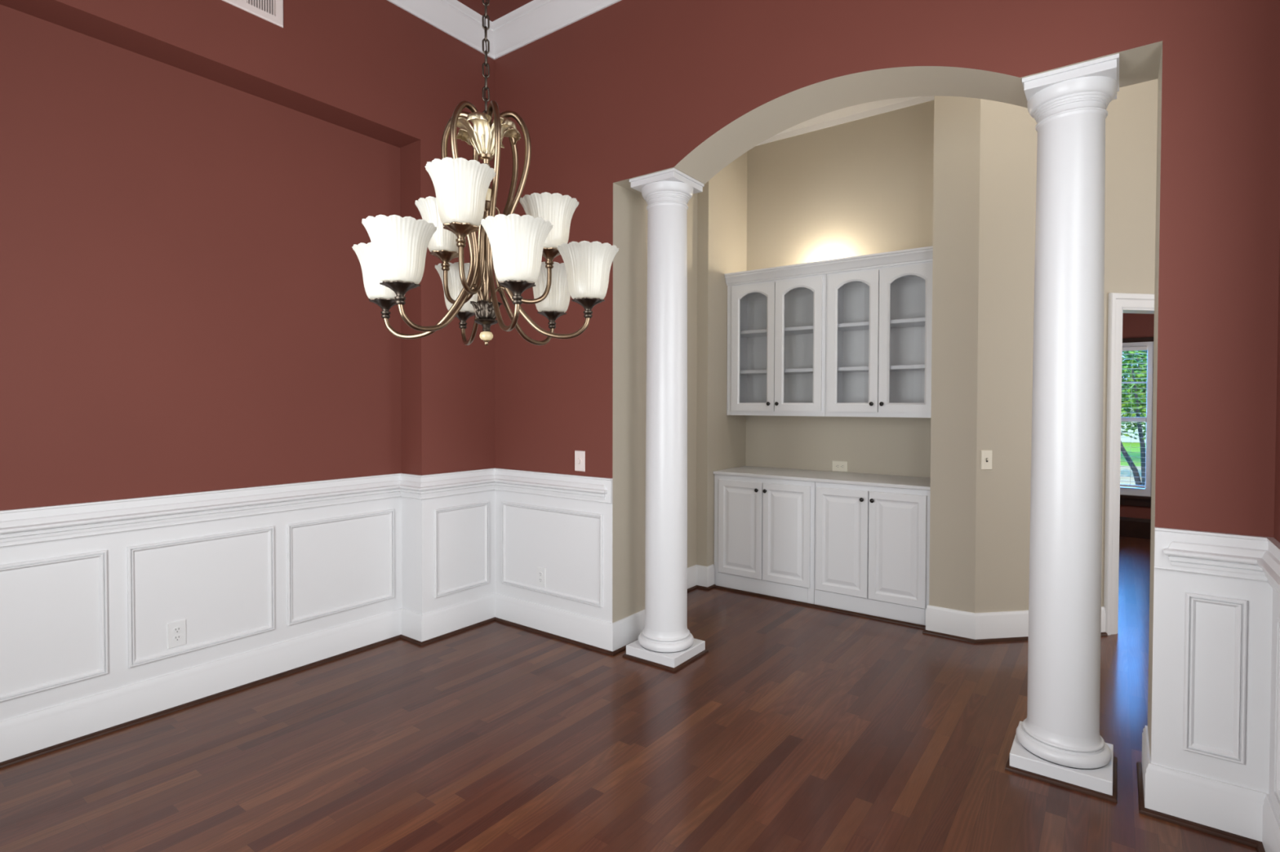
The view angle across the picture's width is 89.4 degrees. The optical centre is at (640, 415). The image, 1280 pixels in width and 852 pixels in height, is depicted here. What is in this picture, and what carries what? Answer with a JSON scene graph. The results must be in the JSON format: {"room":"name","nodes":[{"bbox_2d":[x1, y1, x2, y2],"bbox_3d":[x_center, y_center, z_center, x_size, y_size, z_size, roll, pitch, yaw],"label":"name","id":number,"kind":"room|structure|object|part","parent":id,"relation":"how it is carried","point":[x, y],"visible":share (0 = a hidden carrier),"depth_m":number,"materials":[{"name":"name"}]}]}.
{"room":"dining room","nodes":[
{"label":"dining room","id":0,"kind":"room"},
{"bbox_2d":[0,0,495,721],"bbox_3d":[-2.066,-0.552,3.162,0.348,3.885,3.849,1,1,36],"label":"wall","id":1,"kind":"structure","parent":0,"point":[187,187],"depth_m":3.17,"materials":[{"name":"red paint"}]},
{"bbox_2d":[0,550,108,702],"bbox_3d":[-2.538,0.869,2.601,0.014,0.548,0.631,1,1,36],"label":"trim","id":2,"kind":"structure","parent":1,"relation":"attached to","point":[102,555],"depth_m":2.80,"materials":[{"name":"white paint"}]},
{"bbox_2d":[167,618,186,648],"bbox_3d":[-2.198,1.036,3.070,0.009,0.122,0.077,1,1,36],"label":"power outlet","id":3,"kind":"object","parent":1,"relation":"attached to","point":[176,630],"visible":1,"depth_m":3.07,"materials":[{"name":"white plastic"}]},
{"bbox_2d":[173,626,181,633],"bbox_3d":[-2.196,1.016,3.068,0.004,0.028,0.033,1,1,36],"label":"receptacle","id":4,"kind":"object","parent":3,"relation":"attached to","point":[175,629],"depth_m":3.07,"materials":[{"name":"white plastic"}]},
{"bbox_2d":[173,635,181,641],"bbox_3d":[-2.196,1.056,3.069,0.004,0.028,0.033,1,1,36],"label":"receptacle","id":5,"kind":"object","parent":3,"relation":"attached to","point":[175,637],"depth_m":3.07,"materials":[{"name":"white plastic"}]},
{"bbox_2d":[126,526,275,668],"bbox_3d":[-2.121,0.861,3.167,0.014,0.548,0.628,1,1,36],"label":"trim","id":6,"kind":"structure","parent":1,"relation":"attached to","point":[132,662],"depth_m":3.11,"materials":[{"name":"white paint"}]},
{"bbox_2d":[222,0,283,27],"bbox_3d":[-1.995,-2.097,2.925,0.010,0.337,0.731,1,1,36],"label":"air vent","id":7,"kind":"object","parent":1,"relation":"in","point":[270,11],"visible":1,"depth_m":3.15,"materials":[{"name":"white metal"}]},
{"bbox_2d":[0,467,612,546],"bbox_3d":[-1.627,0.449,2.806,1.228,0.144,3.312,1,1,36],"label":"chair rail","id":8,"kind":"object","parent":1,"relation":"attached to","point":[19,526],"visible":1,"depth_m":3.35,"materials":[{"name":"white paint"}]},
{"bbox_2d":[286,509,394,626],"bbox_3d":[-1.706,0.852,3.729,0.014,0.548,0.635,1,1,36],"label":"trim","id":9,"kind":"structure","parent":1,"relation":"attached to","point":[291,621],"depth_m":3.68,"materials":[{"name":"white paint"}]},
{"bbox_2d":[0,564,714,762],"bbox_3d":[-1.026,1.302,3.339,1.583,0.176,4.862,1,1,36],"label":"baseboard","id":10,"kind":"structure","parent":1,"relation":"attached to","point":[31,732],"depth_m":3.47,"materials":[{"name":"white paint"}]},
{"bbox_2d":[0,584,715,768],"bbox_3d":[-1.015,1.381,3.342,1.567,0.018,4.846,1,1,36],"label":"trim","id":11,"kind":"structure","parent":1,"relation":"attached to","point":[31,755],"depth_m":3.45,"materials":[{"name":"brown wood"}]},
{"bbox_2d":[433,501,488,598],"bbox_3d":[-1.137,0.846,4.144,0.014,0.548,0.426,1,1,36],"label":"trim","id":12,"kind":"structure","parent":1,"relation":"attached to","point":[486,504],"depth_m":4.13,"materials":[{"name":"white paint"}]},
{"bbox_2d":[386,0,622,59],"bbox_3d":[-0.426,-2.398,1.864,3.787,0.140,3.292,1,1,36],"label":"crown molding","id":13,"kind":"structure","parent":1,"relation":"attached to","point":[535,20],"depth_m":3.97,"materials":[{"name":"white paint"}]},
{"bbox_2d":[457,0,533,22],"bbox_3d":[-0.582,-2.527,1.771,4.500,0.120,3.622,1,1,36],"label":"ceiling","id":14,"kind":"structure","parent":0,"point":[496,9],"depth_m":3.96,"materials":[{"name":"red paint"}]},
{"bbox_2d":[351,0,618,345],"bbox_3d":[-0.449,-1.338,1.878,0.719,2.261,0.776,1,1,36],"label":"chandelier","id":15,"kind":"object","parent":14,"relation":"hanging from","point":[393,264],"visible":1,"depth_m":1.83,"materials":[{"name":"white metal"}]},
{"bbox_3d":[-0.750,-0.414,1.904,0.181,0.150,0.181,0,1,2],"label":"lamp shade","id":16,"kind":"part","parent":15,"relation":"part of","materials":[{"name":"white glass"}]},
{"bbox_3d":[-0.609,-0.409,1.640,0.181,0.150,0.181,1,1,32],"label":"lamp shade","id":17,"kind":"part","parent":15,"relation":"part of","materials":[{"name":"white glass"}]},
{"bbox_3d":[-0.604,-0.556,1.896,0.304,0.663,0.018,0,1,2],"label":"arm","id":18,"kind":"part","parent":15,"relation":"part of","materials":[{"name":"brown metal"}]},
{"bbox_3d":[-0.604,-0.577,2.004,0.181,0.150,0.181,1,1,36],"label":"lamp shade","id":19,"kind":"part","parent":15,"relation":"part of","materials":[{"name":"white glass"}]},
{"bbox_3d":[-0.532,-0.554,1.761,0.018,0.663,0.304,1,1,32],"label":"arm","id":20,"kind":"part","parent":15,"relation":"part of","materials":[{"name":"brown metal"}]},
{"bbox_3d":[-0.592,-0.418,2.157,0.181,0.150,0.181,0,1,-28],"label":"lamp shade","id":21,"kind":"part","parent":15,"relation":"part of","materials":[{"name":"white glass"}]},
{"bbox_3d":[-0.472,-0.572,1.702,0.181,0.150,0.181,0,1,6],"label":"lamp shade","id":22,"kind":"part","parent":15,"relation":"part of","materials":[{"name":"white glass"}]},
{"bbox_3d":[-0.533,-0.476,1.953,0.190,0.280,0.015,1,1,36],"label":"arm","id":23,"kind":"part","parent":15,"relation":"part of","materials":[{"name":"brown metal"}]},
{"bbox_3d":[-0.523,-0.558,2.027,0.018,0.663,0.304,0,1,-28],"label":"arm","id":24,"kind":"part","parent":15,"relation":"part of","materials":[{"name":"brown metal"}]},
{"bbox_3d":[-0.462,-0.473,1.791,0.015,0.280,0.190,0,1,6],"label":"arm","id":25,"kind":"part","parent":15,"relation":"part of","materials":[{"name":"brown metal"}]},
{"bbox_3d":[-0.450,-0.745,1.888,0.042,0.170,0.042,1,1,36],"label":"stem","id":26,"kind":"part","parent":15,"relation":"part of","materials":[{"name":"brown metal"}]},
{"bbox_3d":[-0.448,-1.644,1.873,0.017,1.598,0.017,1,1,25],"label":"chain","id":27,"kind":"part","parent":15,"relation":"part of","materials":[{"name":"brown metal"}]},
{"bbox_3d":[-0.451,-0.266,1.896,0.071,0.040,0.068,1,1,36],"label":"dish","id":28,"kind":"part","parent":15,"relation":"part of","materials":[{"name":"brown metal"}]},
{"bbox_3d":[-0.451,-0.454,1.893,0.036,0.341,0.036,1,1,36],"label":"stem","id":29,"kind":"part","parent":15,"relation":"part of","materials":[{"name":"brown metal"}]},
{"bbox_3d":[-0.378,-0.553,1.756,0.018,0.663,0.304,0,1,-28],"label":"arm","id":30,"kind":"part","parent":15,"relation":"part of","materials":[{"name":"brown metal"}]},
{"bbox_3d":[-0.310,-0.408,1.630,0.181,0.150,0.181,0,1,-28],"label":"lamp shade","id":31,"kind":"part","parent":15,"relation":"part of","materials":[{"name":"white glass"}]},
{"bbox_3d":[-0.369,-0.558,2.022,0.018,0.663,0.304,1,1,32],"label":"arm","id":32,"kind":"part","parent":15,"relation":"part of","materials":[{"name":"brown metal"}]},
{"bbox_3d":[-0.357,-0.476,1.933,0.190,0.280,0.015,0,1,-24],"label":"arm","id":33,"kind":"part","parent":15,"relation":"part of","materials":[{"name":"brown metal"}]},
{"bbox_3d":[-0.297,-0.555,1.886,0.304,0.663,0.018,0,1,2],"label":"arm","id":34,"kind":"part","parent":15,"relation":"part of","materials":[{"name":"brown metal"}]},
{"bbox_3d":[-0.277,-0.576,1.967,0.181,0.150,0.181,0,1,-24],"label":"lamp shade","id":35,"kind":"part","parent":15,"relation":"part of","materials":[{"name":"white glass"}]},
{"bbox_3d":[-0.293,-0.417,2.147,0.181,0.150,0.181,1,1,32],"label":"lamp shade","id":36,"kind":"part","parent":15,"relation":"part of","materials":[{"name":"white glass"}]},
{"bbox_3d":[-0.152,-0.412,1.884,0.181,0.150,0.181,0,1,2],"label":"lamp shade","id":37,"kind":"part","parent":15,"relation":"part of","materials":[{"name":"white glass"}]},
{"bbox_2d":[0,536,1257,851],"bbox_3d":[2.174,1.453,3.651,6.800,0.120,9.820,1,1,36],"label":"floor","id":38,"kind":"structure","parent":0,"point":[799,728],"depth_m":2.66,"materials":[{"name":"brown wood"}]},
{"bbox_2d":[622,168,708,672],"bbox_3d":[0.152,0.023,3.734,0.360,2.727,0.360,1,1,36],"label":"column","id":39,"kind":"structure","parent":38,"relation":"on","point":[665,642],"depth_m":3.63,"materials":[{"name":"white paint"}]},
{"bbox_3d":[0.148,1.378,3.757,0.360,0.016,0.360,1,1,36],"label":"shoe moulding","id":40,"kind":"part","parent":39,"relation":"part of","materials":[{"name":"wood"}]},
{"bbox_3d":[0.149,1.267,3.755,0.323,0.106,0.323,1,1,36],"label":"moulding","id":41,"kind":"part","parent":39,"relation":"part of","materials":[{"name":"white paint"}]},
{"bbox_2d":[714,474,815,604],"bbox_3d":[1.071,0.916,5.129,0.833,0.898,0.590,1,1,36],"label":"base cabinet","id":42,"kind":"object","parent":38,"relation":"on","point":[764,528],"visible":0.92,"depth_m":4.90,"materials":[{"name":"white paint"}]},
{"bbox_3d":[0.774,0.875,5.030,0.376,0.740,0.020,1,1,36],"label":"door","id":43,"kind":"part","parent":42,"relation":"part of","materials":[{"name":"white paint"}]},
{"bbox_3d":[1.081,0.880,4.804,0.374,0.740,0.020,1,1,36],"label":"door","id":44,"kind":"part","parent":42,"relation":"part of","materials":[{"name":"white paint"}]},
{"bbox_2d":[712,466,930,490],"bbox_3d":[1.403,0.460,4.896,1.635,0.024,0.564,1,1,36],"label":"countertop","id":45,"kind":"structure","parent":42,"relation":"on","point":[840,477],"depth_m":4.76,"materials":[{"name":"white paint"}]},
{"bbox_2d":[814,481,930,625],"bbox_3d":[1.728,0.926,4.643,0.798,0.898,0.590,1,1,36],"label":"base cabinet","id":46,"kind":"object","parent":38,"relation":"on","point":[872,544],"visible":0.92,"depth_m":4.42,"materials":[{"name":"white paint"}]},
{"bbox_3d":[1.416,0.885,4.556,0.368,0.740,0.020,1,1,36],"label":"door","id":47,"kind":"part","parent":46,"relation":"part of","materials":[{"name":"white paint"}]},
{"bbox_3d":[1.718,0.890,4.334,0.370,0.740,0.020,1,1,36],"label":"door","id":48,"kind":"part","parent":46,"relation":"part of","materials":[{"name":"white paint"}]},
{"bbox_2d":[1004,53,1119,803],"bbox_3d":[1.705,0.046,2.588,0.360,2.727,0.360,1,1,36],"label":"column","id":49,"kind":"structure","parent":38,"relation":"on","point":[1060,742],"depth_m":2.49,"materials":[{"name":"white paint"}]},
{"bbox_3d":[1.701,1.401,2.612,0.360,0.016,0.360,1,1,36],"label":"shoe moulding","id":50,"kind":"part","parent":49,"relation":"part of","materials":[{"name":"wood"}]},
{"bbox_3d":[1.702,1.290,2.610,0.323,0.106,0.323,1,1,36],"label":"moulding","id":51,"kind":"part","parent":49,"relation":"part of","materials":[{"name":"white paint"}]},
{"bbox_2d":[645,151,746,568],"bbox_3d":[0.249,-0.935,4.959,0.330,4.600,1.801,1,1,36],"label":"wall","id":52,"kind":"structure","parent":0,"point":[717,215],"depth_m":5.13,"materials":[{"name":"beige paint"}]},
{"bbox_2d":[745,100,933,477],"bbox_3d":[1.290,-0.933,4.992,1.967,4.600,0.787,1,1,36],"label":"wall","id":53,"kind":"structure","parent":0,"point":[864,186],"depth_m":5.08,"materials":[{"name":"beige paint"}]},
{"bbox_2d":[726,274,826,416],"bbox_3d":[1.133,-0.539,5.186,0.829,1.075,0.388,1,1,36],"label":"upper cabinet","id":54,"kind":"object","parent":53,"relation":"attached to","point":[776,329],"visible":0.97,"depth_m":5.24,"materials":[{"name":"white paint"}]},
{"bbox_3d":[0.898,-0.541,5.168,0.376,1.008,0.020,1,1,36],"label":"door","id":55,"kind":"part","parent":54,"relation":"part of","materials":[{"name":"white paint"}]},
{"bbox_2d":[740,325,813,337],"bbox_3d":[1.154,-0.677,5.212,0.789,0.027,0.290,1,1,36],"label":"shelf","id":56,"kind":"object","parent":54,"relation":"attached to","point":[797,331],"depth_m":5.22,"materials":[{"name":"white paint"}]},
{"bbox_2d":[740,368,813,375],"bbox_3d":[1.153,-0.354,5.218,0.789,0.027,0.290,1,1,36],"label":"shelf","id":57,"kind":"object","parent":54,"relation":"attached to","point":[788,371],"depth_m":5.21,"materials":[{"name":"white paint"}]},
{"bbox_3d":[1.244,-0.541,5.338,0.793,0.985,0.012,1,1,36],"label":"panel","id":58,"kind":"part","parent":54,"relation":"part of","materials":[{"name":"white wood"}]},
{"bbox_3d":[1.204,-0.536,4.942,0.374,1.008,0.020,1,1,36],"label":"door","id":59,"kind":"part","parent":54,"relation":"part of","materials":[{"name":"white paint"}]},
{"bbox_2d":[832,460,848,472],"bbox_3d":[1.577,0.400,5.114,0.124,0.086,0.009,1,1,36],"label":"power outlet","id":60,"kind":"object","parent":53,"relation":"attached to","point":[837,466],"visible":1,"depth_m":5.11,"materials":[{"name":"beige plastic"}]},
{"bbox_2d":[825,261,932,417],"bbox_3d":[1.790,-0.529,4.701,0.802,1.075,0.388,1,1,36],"label":"upper cabinet","id":61,"kind":"object","parent":53,"relation":"attached to","point":[879,320],"visible":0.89,"depth_m":4.75,"materials":[{"name":"white paint"}]},
{"bbox_2d":[724,245,933,285],"bbox_3d":[1.356,-1.099,4.800,1.633,0.090,0.054,1,1,36],"label":"crown molding","id":62,"kind":"structure","parent":61,"relation":"attached to","point":[921,255],"depth_m":4.75,"materials":[{"name":"white paint"}]},
{"bbox_3d":[1.540,-0.531,4.695,0.368,1.008,0.020,1,1,36],"label":"door","id":63,"kind":"part","parent":61,"relation":"part of","materials":[{"name":"white paint"}]},
{"bbox_2d":[837,317,924,331],"bbox_3d":[1.812,-0.667,4.727,0.762,0.027,0.290,1,1,36],"label":"shelf","id":64,"kind":"object","parent":61,"relation":"attached to","point":[908,324],"depth_m":4.73,"materials":[{"name":"white paint"}]},
{"bbox_2d":[837,364,924,373],"bbox_3d":[1.811,-0.345,4.732,0.762,0.027,0.290,1,1,36],"label":"shelf","id":65,"kind":"object","parent":61,"relation":"attached to","point":[893,368],"depth_m":4.73,"materials":[{"name":"white paint"}]},
{"bbox_3d":[1.902,-0.531,4.852,0.766,0.985,0.012,1,1,36],"label":"panel","id":66,"kind":"part","parent":61,"relation":"part of","materials":[{"name":"white wood"}]},
{"bbox_3d":[1.841,-0.527,4.472,0.370,1.008,0.020,1,1,36],"label":"door","id":67,"kind":"part","parent":61,"relation":"part of","materials":[{"name":"white paint"}]},
{"bbox_2d":[775,96,921,135],"bbox_3d":[1.385,-2.330,4.814,1.637,0.020,0.650,1,1,36],"label":"ceiling","id":68,"kind":"structure","parent":0,"point":[858,108],"depth_m":4.94,"materials":[{"name":"white paint"}]},
{"bbox_2d":[494,0,1279,793],"bbox_3d":[1.444,-0.894,2.756,6.470,4.600,0.327,1,1,36],"label":"wall","id":69,"kind":"structure","parent":0,"point":[625,91],"depth_m":2.82,"materials":[{"name":"red paint"}]},
{"bbox_2d":[537,566,546,587],"bbox_3d":[-0.631,1.025,4.107,0.077,0.122,0.009,1,1,36],"label":"power outlet","id":70,"kind":"object","parent":69,"relation":"attached to","point":[541,572],"visible":1,"depth_m":4.10,"materials":[{"name":"white plastic"}]},
{"bbox_2d":[501,501,603,607],"bbox_3d":[-0.574,0.849,4.059,0.870,0.548,0.014,1,1,36],"label":"trim","id":71,"kind":"structure","parent":69,"relation":"attached to","point":[600,604],"depth_m":4.02,"materials":[{"name":"white paint"}]},
{"bbox_2d":[574,450,585,471],"bbox_3d":[-0.371,0.273,3.895,0.080,0.124,0.024,1,1,36],"label":"dimmer switch","id":72,"kind":"object","parent":69,"relation":"attached to","point":[580,455],"visible":1,"depth_m":3.89,"materials":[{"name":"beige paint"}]},
{"bbox_3d":[-0.374,0.273,3.890,0.033,0.033,0.012,1,1,36],"label":"knob","id":73,"kind":"part","parent":72,"relation":"part of","materials":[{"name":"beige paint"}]},
{"bbox_2d":[1182,592,1247,764],"bbox_3d":[1.950,0.887,2.197,0.157,0.548,0.014,1,1,36],"label":"trim","id":74,"kind":"structure","parent":69,"relation":"attached to","point":[1237,756],"depth_m":2.19,"materials":[{"name":"white paint"}]},
{"bbox_2d":[928,79,1157,613],"bbox_3d":[3.024,-0.919,4.456,2.435,4.600,0.742,0,1,-9],"label":"wall","id":75,"kind":"structure","parent":0,"point":[984,180],"depth_m":4.00,"materials":[{"name":"beige paint"}]},
{"bbox_2d":[713,585,925,629],"bbox_3d":[1.219,1.364,4.665,1.697,0.018,0.016,1,1,36],"label":"trim","id":76,"kind":"structure","parent":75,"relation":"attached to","point":[840,611],"depth_m":4.59,"materials":[{"name":"brown wood"}]},
{"bbox_2d":[756,96,934,146],"bbox_3d":[1.569,-2.306,5.064,1.637,0.035,0.030,1,1,36],"label":"crown molding","id":77,"kind":"structure","parent":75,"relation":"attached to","point":[922,100],"depth_m":5.01,"materials":[{"name":"white paint"}]},
{"bbox_2d":[980,450,992,470],"bbox_3d":[2.122,0.271,3.958,0.076,0.120,0.017,0,1,-9],"label":"light switch","id":78,"kind":"object","parent":75,"relation":"attached to","point":[985,455],"visible":1,"depth_m":3.96,"materials":[{"name":"beige plastic"}]},
{"bbox_2d":[922,628,1107,643],"bbox_3d":[2.363,1.378,4.033,1.146,0.018,0.258,0,1,7],"label":"trim","id":79,"kind":"structure","parent":75,"relation":"attached to","point":[944,635],"depth_m":3.99,"materials":[{"name":"brown wood"}]},
{"bbox_2d":[925,604,1106,639],"bbox_3d":[2.375,1.298,4.044,1.122,0.176,0.237,0,1,6],"label":"baseboard","id":80,"kind":"structure","parent":75,"relation":"attached to","point":[1001,624],"depth_m":4.00,"materials":[{"name":"white paint"}]},
{"bbox_2d":[1103,293,1154,635],"bbox_3d":[3.420,0.306,4.218,0.978,2.159,0.154,0,1,-9],"label":"door frame","id":81,"kind":"structure","parent":75,"relation":"in","point":[1119,304],"depth_m":4.08,"materials":[{"name":"white paint"}]},
{"bbox_2d":[1120,313,1154,519],"bbox_3d":[5.398,-0.036,7.233,2.700,2.750,0.150,1,1,36],"label":"wall","id":82,"kind":"structure","parent":0,"point":[1134,325],"depth_m":7.10,"materials":[{"name":"red paint"}]},
{"bbox_2d":[1120,337,1153,506],"bbox_3d":[5.193,0.065,7.299,1.055,1.844,0.130,1,1,36],"label":"window","id":83,"kind":"structure","parent":82,"relation":"in","point":[1146,491],"depth_m":7.05,"materials":[{"name":"white paint"}]},
{"bbox_2d":[1120,346,1146,488],"bbox_3d":[5.176,0.010,7.274,0.805,1.535,0.046,1,1,36],"label":"window blind","id":84,"kind":"object","parent":83,"relation":"attached to","point":[1126,348],"visible":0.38,"depth_m":7.08,"materials":[{"name":"white plastic"}]},
{"bbox_3d":[5.165,0.028,7.255,0.542,1.500,0.002,1,1,36],"label":"ladder cord","id":85,"kind":"part","parent":84,"relation":"part of","materials":[{"name":"white fabric"}]},
{"bbox_3d":[5.174,0.767,7.287,0.805,0.020,0.040,1,1,36],"label":"rail","id":86,"kind":"part","parent":84,"relation":"part of","materials":[{"name":"white plastic"}]},
{"bbox_2d":[1268,236,1279,821],"bbox_3d":[1.107,-0.500,0.619,0.205,3.885,3.522,1,1,36],"label":"wall","id":87,"kind":"structure","parent":0,"point":[1276,597],"depth_m":2.08,"materials":[{"name":"red paint"}]},
{"bbox_2d":[1136,761,1265,851],"bbox_3d":[1.327,1.424,1.171,4.976,0.018,2.162,0,1,-22],"label":"trim","id":88,"kind":"structure","parent":87,"relation":"attached to","point":[1258,845],"depth_m":2.23,"materials":[{"name":"brown wood"}]},
{"bbox_2d":[1142,725,1279,851],"bbox_3d":[1.321,1.346,1.144,4.972,0.176,2.153,0,1,-22],"label":"baseboard","id":89,"kind":"structure","parent":87,"relation":"attached to","point":[1251,814],"depth_m":2.20,"materials":[{"name":"white paint"}]},
{"bbox_2d":[1154,527,1279,595],"bbox_3d":[0.728,0.484,1.069,0.915,0.144,3.312,1,1,36],"label":"chair rail","id":90,"kind":"object","parent":87,"relation":"attached to","point":[1252,557],"visible":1,"depth_m":2.17,"materials":[{"name":"white paint"}]},
{"bbox_2d":[1273,617,1279,808],"bbox_3d":[1.617,0.898,1.524,0.014,0.548,1.154,1,1,36],"label":"trim","id":91,"kind":"structure","parent":87,"relation":"attached to","point":[1277,730],"depth_m":1.98,"materials":[{"name":"white paint"}]},
{"bbox_3d":[4.237,-0.012,5.659,2.700,2.750,3.763,1,1,36],"label":"wall","id":92,"kind":"structure","parent":0,"visible":0},
{"bbox_2d":[1119,516,1151,539],"bbox_3d":[4.287,1.254,5.711,2.350,0.216,3.650,1,1,36],"label":"baseboard","id":93,"kind":"structure","parent":92,"relation":"attached to","point":[1132,527],"depth_m":7.11,"materials":[{"name":"brown wood"}]},
{"label":"outside","id":94,"kind":"structure","parent":0,"visible":0},
{"bbox_2d":[1120,442,1146,466],"bbox_3d":[20.567,1.420,27.911,60.000,0.100,50.700,1,1,36],"label":"lawn","id":95,"kind":"structure","parent":94,"point":[1131,449],"depth_m":24.50,"materials":[{"name":"green plant"}]},
{"bbox_2d":[1120,465,1142,488],"bbox_3d":[12.315,1.537,16.726,60.000,0.030,6.500,1,1,36],"label":"street","id":96,"kind":"structure","parent":95,"relation":"on","point":[1127,469],"depth_m":16.55,"materials":[{"name":"grey asphalt"}]},
{"bbox_2d":[1120,351,1146,442],"bbox_3d":[25.933,-1.102,34.291,15.000,4.750,7.200,1,1,36],"label":"house","id":97,"kind":"structure","parent":95,"relation":"on","point":[1124,439],"depth_m":31.91,"materials":[{"name":"white"}]},
{"bbox_2d":[1120,350,1146,439],"bbox_3d":[12.886,-0.144,15.976,3.039,3.434,3.030,1,1,36],"label":"shade tree","id":98,"kind":"object","parent":95,"relation":"on","point":[1124,355],"visible":0.03,"depth_m":16.16,"materials":[{"name":"green plant"}]},
{"bbox_2d":[1120,350,1146,488],"bbox_3d":[8.170,0.279,10.358,2.456,2.762,2.484,1,1,36],"label":"crape myrtle","id":99,"kind":"object","parent":95,"relation":"on","point":[1137,406],"visible":0.19,"depth_m":10.31,"materials":[{"name":"green plant"}]},
{"bbox_2d":[1121,351,1146,417],"bbox_3d":[17.540,-1.117,21.182,6.460,5.278,6.561,1,1,36],"label":"shade tree","id":100,"kind":"object","parent":95,"relation":"on","point":[1124,352],"visible":0.02,"depth_m":21.09,"materials":[{"name":"plant"}]}
]}

